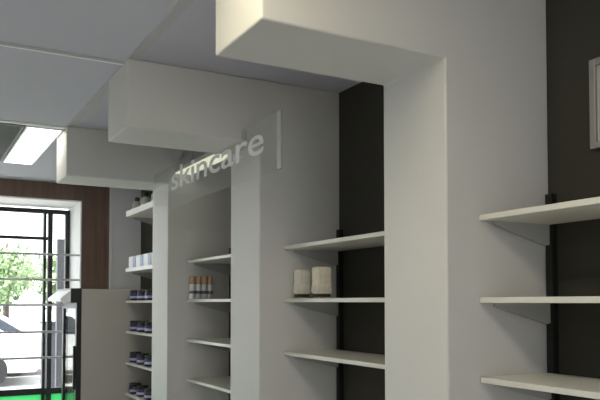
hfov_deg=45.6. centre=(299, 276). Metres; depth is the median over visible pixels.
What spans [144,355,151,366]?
jar
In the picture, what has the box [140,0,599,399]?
wall
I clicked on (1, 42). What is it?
trim
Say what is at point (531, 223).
wall shelf
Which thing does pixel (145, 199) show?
bottle
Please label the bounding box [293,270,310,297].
product box
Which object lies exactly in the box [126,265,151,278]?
wall shelf
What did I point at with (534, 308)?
wall shelf
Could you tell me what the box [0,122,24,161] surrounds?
ceiling vent
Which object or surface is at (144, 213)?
wall shelf
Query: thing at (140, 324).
jar
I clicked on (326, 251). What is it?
wall shelf
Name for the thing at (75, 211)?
trim
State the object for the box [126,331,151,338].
wall shelf
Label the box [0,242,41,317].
tree
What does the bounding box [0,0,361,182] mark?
ceiling
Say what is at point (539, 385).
wall shelf
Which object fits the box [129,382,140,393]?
jar
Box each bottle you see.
[132,197,140,208]
[140,193,150,205]
[189,276,194,298]
[195,276,200,298]
[201,276,206,298]
[207,276,212,298]
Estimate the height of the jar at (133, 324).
0.085 m
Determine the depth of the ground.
15.34 m
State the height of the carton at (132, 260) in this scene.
0.107 m
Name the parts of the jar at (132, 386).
lid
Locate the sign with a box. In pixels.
[171,110,282,189]
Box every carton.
[129,256,135,267]
[136,254,143,266]
[143,253,151,265]
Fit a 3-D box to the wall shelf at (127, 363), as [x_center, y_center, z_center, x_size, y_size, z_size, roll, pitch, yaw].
[-1.037,0.731,5.448,0.292,0.088,1.139,1,-2,-29]
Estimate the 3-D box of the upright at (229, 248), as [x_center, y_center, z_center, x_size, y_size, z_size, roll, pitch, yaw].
[-0.456,0.789,4.714,0.025,1.960,0.028,1,-2,-29]
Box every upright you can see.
[228,248,230,399]
[336,229,343,399]
[545,194,558,399]
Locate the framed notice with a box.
[589,57,599,149]
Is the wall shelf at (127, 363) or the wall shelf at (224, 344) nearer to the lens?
the wall shelf at (224, 344)
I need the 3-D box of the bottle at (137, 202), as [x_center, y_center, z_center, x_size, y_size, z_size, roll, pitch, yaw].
[-1.341,-0.582,5.881,0.085,0.138,0.085,1,-2,-29]
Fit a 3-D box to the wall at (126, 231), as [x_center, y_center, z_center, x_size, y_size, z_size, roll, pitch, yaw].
[-1.748,0.515,6.816,0.281,2.656,0.582,1,-2,-29]
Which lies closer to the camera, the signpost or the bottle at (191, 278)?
the bottle at (191, 278)
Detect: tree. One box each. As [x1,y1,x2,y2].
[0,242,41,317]
[0,248,33,312]
[29,256,55,308]
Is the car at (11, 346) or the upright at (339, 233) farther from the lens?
the car at (11, 346)
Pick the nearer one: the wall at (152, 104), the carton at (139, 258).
the wall at (152, 104)
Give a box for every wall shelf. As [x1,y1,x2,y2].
[125,362,151,370]
[125,392,143,399]
[126,201,152,224]
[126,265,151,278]
[126,300,151,308]
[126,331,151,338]
[186,376,230,392]
[187,254,230,274]
[187,299,230,312]
[187,338,230,350]
[284,231,383,264]
[284,298,384,315]
[284,349,384,368]
[479,197,599,245]
[480,296,599,323]
[481,373,599,399]
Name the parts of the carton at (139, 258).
print panel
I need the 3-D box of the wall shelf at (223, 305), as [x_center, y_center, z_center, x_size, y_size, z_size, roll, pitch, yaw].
[-0.360,0.177,4.231,0.292,0.088,1.009,1,-2,-29]
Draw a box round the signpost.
[55,239,63,386]
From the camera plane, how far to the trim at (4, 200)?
6.44 m
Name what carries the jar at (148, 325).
on the wall shelf at (141, 334)
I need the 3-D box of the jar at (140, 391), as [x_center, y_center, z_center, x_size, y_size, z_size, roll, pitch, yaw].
[-1.244,0.904,5.641,0.096,0.085,0.097,1,-2,-29]
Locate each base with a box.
[294,294,309,296]
[312,294,330,296]
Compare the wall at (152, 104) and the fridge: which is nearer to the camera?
the wall at (152, 104)
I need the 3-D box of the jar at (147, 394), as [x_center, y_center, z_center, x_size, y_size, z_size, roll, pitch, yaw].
[-1.143,0.898,5.457,0.096,0.085,0.097,1,-2,-29]
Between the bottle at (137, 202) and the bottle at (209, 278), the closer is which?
the bottle at (209, 278)
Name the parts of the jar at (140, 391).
lid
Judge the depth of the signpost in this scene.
8.80 m
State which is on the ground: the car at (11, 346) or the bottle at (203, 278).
the car at (11, 346)
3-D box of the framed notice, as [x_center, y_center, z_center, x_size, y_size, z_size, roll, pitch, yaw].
[1.016,-0.547,2.078,0.022,0.283,0.400,1,-2,-29]
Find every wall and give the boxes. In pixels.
[0,178,81,200]
[56,127,230,399]
[81,185,109,288]
[108,59,338,399]
[112,188,140,288]
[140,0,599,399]
[216,0,547,399]
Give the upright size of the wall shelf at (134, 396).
0.088 m
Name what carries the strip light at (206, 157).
hanging from the ceiling
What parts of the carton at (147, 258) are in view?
print panel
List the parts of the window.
panel, sill, post, post, post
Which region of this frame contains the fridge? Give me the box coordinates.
[48,288,151,399]
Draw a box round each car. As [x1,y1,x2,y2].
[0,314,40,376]
[0,330,39,383]
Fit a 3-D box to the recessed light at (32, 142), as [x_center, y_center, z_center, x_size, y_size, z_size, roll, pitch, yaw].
[-1.834,-0.877,4.845,0.214,0.014,1.240,1,-2,-29]
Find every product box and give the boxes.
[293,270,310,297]
[311,267,331,297]
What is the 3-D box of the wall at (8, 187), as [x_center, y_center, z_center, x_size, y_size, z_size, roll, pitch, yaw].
[-3.394,-0.770,5.965,2.953,0.148,0.570,1,-2,-29]
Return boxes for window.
[0,206,79,399]
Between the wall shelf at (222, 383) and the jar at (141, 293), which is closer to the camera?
the wall shelf at (222, 383)
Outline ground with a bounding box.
[0,315,54,389]
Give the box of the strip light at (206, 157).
[174,151,227,174]
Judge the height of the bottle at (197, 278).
0.148 m
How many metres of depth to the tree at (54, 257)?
20.20 m
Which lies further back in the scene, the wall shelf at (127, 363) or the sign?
the wall shelf at (127, 363)
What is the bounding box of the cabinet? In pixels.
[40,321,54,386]
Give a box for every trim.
[0,41,124,63]
[0,119,65,128]
[0,195,80,208]
[67,0,193,126]
[68,201,81,287]
[109,187,112,288]
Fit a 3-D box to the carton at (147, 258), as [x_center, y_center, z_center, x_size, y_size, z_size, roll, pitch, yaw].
[-1.125,-0.123,5.475,0.101,0.107,0.190,1,-2,-29]
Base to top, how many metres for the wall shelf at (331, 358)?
0.088 m
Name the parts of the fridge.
door, handle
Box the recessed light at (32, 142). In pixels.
[2,125,63,164]
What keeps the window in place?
in the wall at (8, 187)
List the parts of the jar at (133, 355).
lid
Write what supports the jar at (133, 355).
on the wall shelf at (127, 363)
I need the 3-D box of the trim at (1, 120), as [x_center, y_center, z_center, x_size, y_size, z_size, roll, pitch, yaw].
[-3.180,-0.932,3.355,4.015,0.010,0.030,1,-2,-29]
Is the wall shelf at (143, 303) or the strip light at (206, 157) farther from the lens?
the wall shelf at (143, 303)
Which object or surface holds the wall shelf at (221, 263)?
attached to the upright at (229, 248)
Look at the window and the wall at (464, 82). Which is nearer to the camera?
the wall at (464, 82)
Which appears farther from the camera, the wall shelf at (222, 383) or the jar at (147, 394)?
the jar at (147, 394)
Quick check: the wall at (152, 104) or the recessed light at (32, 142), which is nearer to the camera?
the wall at (152, 104)
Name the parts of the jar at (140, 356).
lid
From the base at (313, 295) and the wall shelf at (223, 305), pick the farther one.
the wall shelf at (223, 305)
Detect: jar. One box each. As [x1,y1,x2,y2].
[129,351,140,362]
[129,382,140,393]
[130,290,137,300]
[130,321,137,330]
[136,385,148,396]
[137,290,144,299]
[137,321,148,331]
[137,353,148,364]
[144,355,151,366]
[144,388,151,399]
[145,289,151,299]
[145,322,151,332]
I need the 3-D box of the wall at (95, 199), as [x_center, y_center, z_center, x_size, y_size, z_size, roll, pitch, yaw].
[-1.987,0.511,6.692,0.257,2.656,0.570,1,-2,-29]
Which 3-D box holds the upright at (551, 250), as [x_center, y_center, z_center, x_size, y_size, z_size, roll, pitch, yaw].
[0.839,0.704,2.353,0.025,1.960,0.028,1,-2,-29]
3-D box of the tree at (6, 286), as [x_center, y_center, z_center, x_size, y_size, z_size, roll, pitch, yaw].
[-8.093,0.676,18.941,1.894,3.200,1.881,1,-2,-29]
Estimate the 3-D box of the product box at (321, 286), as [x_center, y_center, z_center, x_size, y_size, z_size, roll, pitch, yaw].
[0.099,0.028,3.283,0.074,0.144,0.062,1,-2,-29]
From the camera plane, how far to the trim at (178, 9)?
2.91 m
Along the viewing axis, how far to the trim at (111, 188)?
6.51 m
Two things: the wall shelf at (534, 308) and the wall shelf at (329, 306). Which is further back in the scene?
the wall shelf at (329, 306)
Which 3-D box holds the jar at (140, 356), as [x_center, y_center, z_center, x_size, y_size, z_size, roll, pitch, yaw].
[-1.244,0.651,5.650,0.096,0.085,0.097,1,-2,-29]
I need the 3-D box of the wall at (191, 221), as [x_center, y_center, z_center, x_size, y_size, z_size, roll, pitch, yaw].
[-1.005,0.437,4.635,1.076,2.656,0.329,1,-2,-29]
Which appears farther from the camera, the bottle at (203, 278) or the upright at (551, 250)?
the bottle at (203, 278)
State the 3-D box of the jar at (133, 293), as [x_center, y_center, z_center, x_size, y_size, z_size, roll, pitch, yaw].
[-1.345,0.154,5.852,0.096,0.085,0.097,1,-2,-29]

